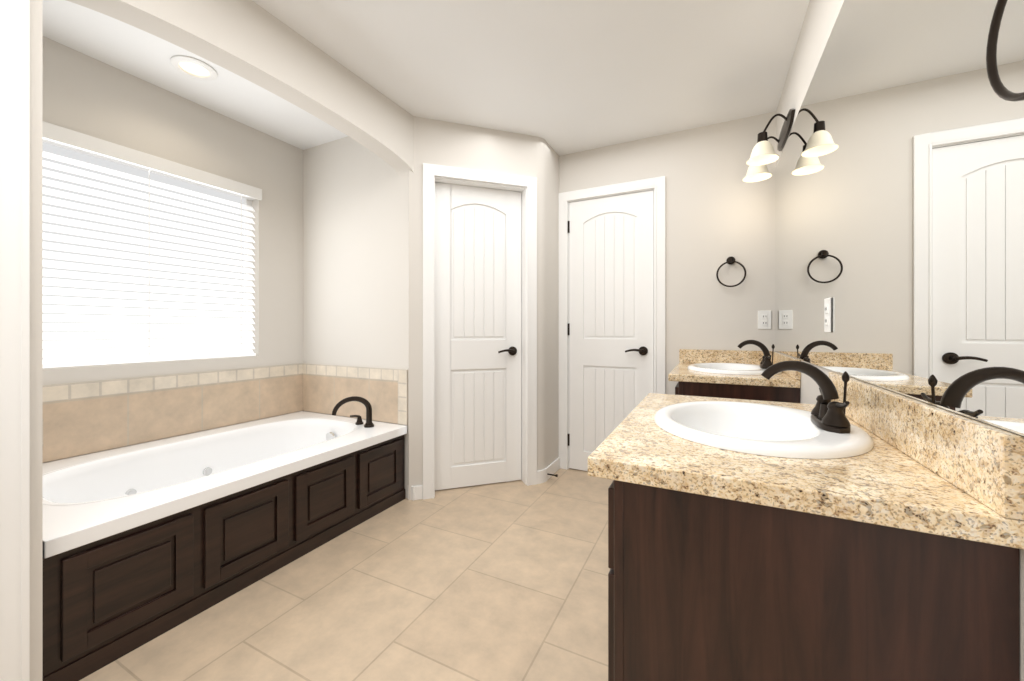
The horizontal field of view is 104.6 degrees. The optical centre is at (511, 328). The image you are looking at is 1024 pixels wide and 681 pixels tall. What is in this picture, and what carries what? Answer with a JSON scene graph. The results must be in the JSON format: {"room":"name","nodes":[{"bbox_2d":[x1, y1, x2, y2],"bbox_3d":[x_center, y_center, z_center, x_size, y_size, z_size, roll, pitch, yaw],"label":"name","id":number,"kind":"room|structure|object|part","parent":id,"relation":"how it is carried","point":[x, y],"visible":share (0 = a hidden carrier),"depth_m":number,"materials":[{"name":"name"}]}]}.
{"room":"bathroom","nodes":[
{"label":"bathroom","id":0,"kind":"room"},
{"bbox_2d":[30,0,42,680],"bbox_3d":[-1.855,-0.130,1.309,1.170,2.400,0.120,0,0,27],"label":"wall","id":1,"kind":"structure","parent":0,"point":[36,270],"depth_m":1.09,"materials":[{"name":"paint"}]},
{"bbox_2d":[0,0,29,680],"bbox_3d":[-1.377,0.010,1.068,0.140,2.120,0.067,0,0,27],"label":"door frame","id":2,"kind":"structure","parent":1,"relation":"attached to","point":[14,340],"depth_m":1.05,"materials":[{"name":"white wood"}]},
{"bbox_2d":[43,36,302,462],"bbox_3d":[-1.953,-0.130,2.287,0.120,2.400,1.780,0,0,27],"label":"wall","id":3,"kind":"structure","parent":0,"point":[88,95],"depth_m":2.38,"materials":[{"name":"paint"}]},
{"bbox_2d":[43,142,251,367],"bbox_3d":[-2.042,-0.370,2.188,0.041,1.110,1.145,0,0,27],"label":"window","id":4,"kind":"structure","parent":3,"relation":"in","point":[71,154],"depth_m":2.17,"materials":[{"name":"white glass"}]},
{"bbox_2d":[43,121,261,199],"bbox_3d":[-1.981,-0.900,2.158,0.095,0.074,1.169,0,0,27],"label":"blind valance","id":5,"kind":"object","parent":3,"relation":"attached to","point":[59,136],"visible":0.94,"depth_m":2.10,"materials":[{"name":"white plastic"}]},
{"bbox_2d":[43,151,255,367],"bbox_3d":[-1.997,-0.322,2.166,0.052,1.006,1.133,0,0,27],"label":"window blind slats","id":6,"kind":"object","parent":5,"relation":"hanging from","point":[191,338],"visible":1,"depth_m":2.13,"materials":[{"name":"white plastic"}]},
{"bbox_2d":[149,169,149,358],"bbox_3d":[-1.974,-0.355,2.155,0.002,1.040,0.004,0,0,27],"label":"blind cord","id":7,"kind":"object","parent":5,"relation":"hanging from","point":[149,268],"depth_m":2.16,"materials":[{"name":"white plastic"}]},
{"bbox_2d":[241,195,241,353],"bbox_3d":[-1.763,-0.355,2.577,0.002,1.040,0.004,0,0,27],"label":"blind cord","id":8,"kind":"object","parent":5,"relation":"hanging from","point":[241,195],"depth_m":2.58,"materials":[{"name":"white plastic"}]},
{"bbox_2d":[43,363,302,402],"bbox_3d":[-1.894,0.296,2.257,0.012,0.077,1.538,0,0,27],"label":"tile left border","id":9,"kind":"structure","parent":3,"relation":"attached to","point":[63,392],"depth_m":2.16,"materials":[{"name":"beige tile"}]},
{"bbox_2d":[43,374,302,462],"bbox_3d":[-1.895,0.470,2.257,0.010,0.271,1.538,0,0,27],"label":"tile backsplash","id":10,"kind":"object","parent":3,"relation":"attached to","point":[76,427],"visible":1,"depth_m":2.16,"materials":[{"name":"beige tile"}]},
{"bbox_2d":[30,0,413,668],"bbox_3d":[-1.395,-0.130,1.056,0.120,2.400,3.240,0,0,27],"label":"wall","id":11,"kind":"structure","parent":0,"point":[253,42],"depth_m":1.71,"materials":[{"name":"paint"}]},
{"bbox_2d":[79,468,612,680],"bbox_3d":[-0.695,1.120,1.237,3.310,0.100,4.430,0,0,27],"label":"floor","id":12,"kind":"structure","parent":0,"point":[503,581],"depth_m":1.53,"materials":[{"name":"tile"}]},
{"bbox_2d":[43,396,406,680],"bbox_3d":[-1.442,0.742,2.031,0.998,0.657,1.514,0,0,27],"label":"tub","id":13,"kind":"object","parent":12,"relation":"on","point":[145,543],"visible":0.96,"depth_m":1.62,"materials":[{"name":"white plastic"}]},
{"bbox_2d":[43,417,360,588],"bbox_3d":[-1.447,0.815,2.033,0.714,0.416,1.356,0,0,27],"label":"basin","id":14,"kind":"object","parent":13,"relation":"in","point":[72,490],"depth_m":2.06,"materials":[{"name":"white ceramic"}]},
{"bbox_2d":[331,396,374,427],"bbox_3d":[-0.963,0.510,2.428,0.167,0.195,0.212,0,0,27],"label":"faucet","id":15,"kind":"object","parent":13,"relation":"on","point":[359,424],"depth_m":2.44,"materials":[{"name":"black metal"}]},
{"bbox_2d":[668,340,800,402],"bbox_3d":[1.201,0.565,2.210,0.548,1.010,0.748,0,0,27],"label":"bathroom vanity","id":16,"kind":"object","parent":12,"relation":"on","point":[733,374],"visible":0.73,"depth_m":1.96,"materials":[{"name":"beige stone"}]},
{"bbox_2d":[668,362,800,388],"bbox_3d":[1.201,0.246,2.210,0.548,0.036,0.748,0,0,27],"label":"countertop","id":17,"kind":"structure","parent":16,"relation":"on","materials":[{"name":"stone"}]},
{"bbox_2d":[687,362,782,396],"bbox_3d":[1.224,0.291,2.199,0.456,0.165,0.530,0,0,27],"label":"sink","id":18,"kind":"object","parent":17,"relation":"in","point":[701,368],"depth_m":2.14,"materials":[{"name":"white ceramic"}]},
{"bbox_2d":[737,340,774,369],"bbox_3d":[1.323,0.135,2.150,0.175,0.149,0.228,0,0,27],"label":"faucet","id":19,"kind":"object","parent":17,"relation":"on","point":[766,362],"depth_m":2.13,"materials":[{"name":"black metal"}]},
{"bbox_2d":[588,360,1023,680],"bbox_3d":[0.588,0.574,1.008,0.568,0.993,0.850,0,0,27],"label":"bathroom vanity","id":20,"kind":"object","parent":12,"relation":"on","point":[846,527],"visible":1,"depth_m":0.64,"materials":[{"name":"brown wood"}]},
{"bbox_2d":[588,392,1023,549],"bbox_3d":[0.588,0.263,1.008,0.568,0.036,0.850,0,0,27],"label":"countertop","id":21,"kind":"structure","parent":20,"relation":"on","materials":[{"name":"stone"}]},
{"bbox_2d":[654,401,873,493],"bbox_3d":[0.602,0.308,1.001,0.456,0.165,0.530,0,0,27],"label":"sink","id":22,"kind":"object","parent":21,"relation":"in","point":[740,428],"depth_m":0.91,"materials":[{"name":"white ceramic"}]},
{"bbox_2d":[760,360,850,433],"bbox_3d":[0.701,0.152,0.952,0.175,0.149,0.228,0,0,27],"label":"faucet","id":23,"kind":"object","parent":21,"relation":"on","point":[827,417],"depth_m":0.93,"materials":[{"name":"black metal"}]},
{"bbox_2d":[303,136,407,497],"bbox_3d":[-1.112,-0.130,2.793,1.170,2.400,0.120,0,0,27],"label":"wall","id":24,"kind":"structure","parent":0,"point":[355,253],"depth_m":2.71,"materials":[{"name":"paint"}]},
{"bbox_2d":[303,363,397,380],"bbox_3d":[-1.136,0.296,2.732,0.922,0.077,0.012,0,0,27],"label":"tile end border","id":25,"kind":"structure","parent":24,"relation":"attached to","point":[387,374],"depth_m":2.71,"materials":[{"name":"beige tile"}]},
{"bbox_2d":[303,374,397,423],"bbox_3d":[-1.136,0.470,2.733,0.922,0.271,0.010,0,0,27],"label":"field","id":26,"kind":"object","parent":24,"relation":"attached to","point":[324,394],"visible":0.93,"depth_m":2.71,"materials":[{"name":"beige tile"}]},
{"bbox_2d":[398,369,407,424],"bbox_3d":[-0.690,0.432,2.509,0.075,0.348,0.012,0,0,27],"label":"end column","id":27,"kind":"structure","parent":24,"relation":"attached to","point":[402,396],"depth_m":2.50,"materials":[{"name":"beige tile"}]},
{"bbox_2d":[43,0,809,155],"bbox_3d":[-0.695,-1.380,1.237,3.310,0.100,4.430,0,0,27],"label":"ceiling","id":28,"kind":"structure","parent":0,"point":[563,77],"depth_m":1.96,"materials":[{"name":"paint"}]},
{"bbox_2d":[170,55,216,79],"bbox_3d":[-1.618,-1.324,2.018,0.188,0.012,0.188,0,0,27],"label":"recessed light","id":29,"kind":"object","parent":28,"relation":"in","point":[193,67],"visible":1,"depth_m":2.01,"materials":[{"name":"white glass"}]},
{"bbox_2d":[408,116,535,499],"bbox_3d":[-0.256,-0.130,2.661,0.857,2.400,0.120,0,0,-18],"label":"wall","id":30,"kind":"structure","parent":0,"point":[439,142],"depth_m":2.50,"materials":[{"name":"paint"}]},
{"bbox_2d":[408,485,422,500],"bbox_3d":[-0.608,1.026,2.485,0.091,0.088,0.044,0,0,-18],"label":"baseboard","id":31,"kind":"structure","parent":30,"relation":"attached to","point":[418,492],"depth_m":2.47,"materials":[{"name":"white wood"}]},
{"bbox_2d":[435,182,520,489],"bbox_3d":[-0.229,0.051,2.709,0.610,2.027,0.038,0,0,-18],"label":"door leaf","id":32,"kind":"structure","parent":30,"relation":"in","point":[477,329],"depth_m":2.69,"materials":[{"name":"white wood"}]},
{"bbox_2d":[423,163,536,498],"bbox_3d":[-0.213,0.015,2.661,0.768,2.109,0.168,0,0,-18],"label":"door frame","id":33,"kind":"structure","parent":30,"relation":"attached to","point":[430,171],"depth_m":2.67,"materials":[{"name":"white wood"}]},
{"bbox_2d":[537,468,546,483],"bbox_3d":[0.211,1.026,2.761,0.102,0.088,0.022,0,0,-41],"label":"baseboard","id":34,"kind":"structure","parent":30,"relation":"attached to","point":[542,476],"depth_m":2.75,"materials":[{"name":"white wood"}]},
{"bbox_2d":[536,136,545,470],"bbox_3d":[0.166,-0.130,2.788,0.120,2.400,0.085,0,0,27],"label":"wall","id":35,"kind":"structure","parent":0,"point":[541,289],"depth_m":2.76,"materials":[{"name":"paint"}]},
{"bbox_2d":[546,141,558,466],"bbox_3d":[0.275,-0.130,3.005,0.120,2.400,0.400,0,0,27],"label":"wall","id":36,"kind":"structure","parent":0,"point":[552,305],"depth_m":2.92,"materials":[{"name":"paint"}]},
{"bbox_2d":[546,457,559,479],"bbox_3d":[0.307,1.026,2.921,0.012,0.088,0.280,0,0,27],"label":"baseboard","id":37,"kind":"structure","parent":36,"relation":"attached to","point":[553,467],"depth_m":2.90,"materials":[{"name":"white wood"}]},
{"bbox_2d":[559,111,775,394],"bbox_3d":[1.017,-0.130,2.790,1.640,2.400,0.120,0,0,27],"label":"wall","id":38,"kind":"structure","parent":0,"point":[719,211],"depth_m":2.59,"materials":[{"name":"paint"}]},
{"bbox_2d":[568,190,653,470],"bbox_3d":[0.708,0.051,2.894,0.622,2.022,0.046,0,0,27],"label":"door leaf","id":39,"kind":"structure","parent":38,"relation":"in","point":[611,290],"depth_m":2.89,"materials":[{"name":"white wood"}]},
{"bbox_3d":[0.429,0.035,3.015,0.016,1.710,0.012,0,0,27],"label":"door hinges","id":40,"kind":"part","parent":39,"relation":"part of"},
{"bbox_2d":[559,176,665,469],"bbox_3d":[0.721,0.014,2.908,0.768,2.112,0.176,0,0,27],"label":"door frame","id":41,"kind":"structure","parent":38,"relation":"attached to","point":[657,185],"depth_m":2.86,"materials":[{"name":"white wood"}]},
{"bbox_2d":[716,257,745,286],"bbox_3d":[1.386,-0.361,2.507,0.166,0.198,0.053,0,0,27],"label":"towel ring","id":42,"kind":"object","parent":38,"relation":"attached to","point":[730,260],"visible":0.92,"depth_m":2.50,"materials":[{"name":"black metal"}]},
{"bbox_2d":[758,310,770,328],"bbox_3d":[1.560,-0.055,2.445,0.070,0.114,0.008,0,0,27],"label":"electrical outlet","id":43,"kind":"object","parent":38,"relation":"attached to","point":[764,319],"visible":1,"depth_m":2.44,"materials":[{"name":"white plastic"}]},
{"bbox_2d":[761,314,767,325],"bbox_3d":[1.559,-0.055,2.443,0.030,0.068,0.003,0,0,27],"label":"socket","id":44,"kind":"object","parent":43,"relation":"attached to","point":[764,317],"depth_m":2.44,"materials":[{"name":"white plastic"}]},
{"bbox_2d":[776,0,1023,680],"bbox_3d":[0.732,-0.130,0.523,0.120,2.400,4.430,0,0,27],"label":"wall","id":45,"kind":"structure","parent":0,"point":[820,18],"depth_m":1.59,"materials":[{"name":"paint"}]},
{"bbox_2d":[679,349,800,379],"bbox_3d":[1.203,0.182,2.209,0.544,0.090,0.748,0,0,27],"label":"backsplash","id":46,"kind":"structure","parent":45,"relation":"attached to","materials":[{"name":"stone"}]},
{"bbox_2d":[742,109,794,181],"bbox_3d":[1.354,-0.968,2.118,0.194,0.224,0.460,0,0,27],"label":"sconce","id":47,"kind":"object","parent":45,"relation":"attached to","point":[763,153],"visible":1,"depth_m":2.04,"materials":[{"name":"white glass"}]},
{"bbox_3d":[1.331,-0.901,2.129,0.144,0.090,0.404,0,0,27],"label":"lamp shade","id":48,"kind":"part","parent":47,"relation":"part of","materials":[{"name":"beige glass"}]},
{"bbox_2d":[775,0,1023,435],"bbox_3d":[1.121,-0.417,1.444,0.006,1.106,2.186,0,0,27],"label":"mirror","id":49,"kind":"object","parent":45,"relation":"attached to","point":[899,205],"visible":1,"depth_m":0.77,"materials":[{"name":"clear glass"}]},
{"bbox_2d":[824,297,830,331],"bbox_3d":[1.050,-0.045,1.319,0.008,0.114,0.070,0,0,27],"label":"outlet","id":50,"kind":"object","parent":49,"relation":"attached to","point":[827,314],"visible":1,"depth_m":1.31,"materials":[{"name":"white plastic"}]},
{"bbox_2d":[824,304,828,325],"bbox_3d":[1.048,-0.045,1.320,0.003,0.068,0.030,0,0,27],"label":"socket","id":51,"kind":"object","parent":50,"relation":"attached to","point":[826,306],"depth_m":1.31,"materials":[{"name":"white plastic"}]},
{"bbox_2d":[828,371,1023,520],"bbox_3d":[0.833,0.191,0.886,0.020,0.108,0.850,0,0,27],"label":"backsplash","id":52,"kind":"structure","parent":45,"relation":"attached to","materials":[{"name":"stone"}]},
{"bbox_2d":[986,0,1023,101],"bbox_3d":[0.572,-0.352,0.409,0.062,0.205,0.172,0,0,27],"label":"towel ring","id":53,"kind":"object","parent":45,"relation":"attached to","point":[1001,90],"visible":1,"depth_m":0.48,"materials":[{"name":"metal"}]}
]}

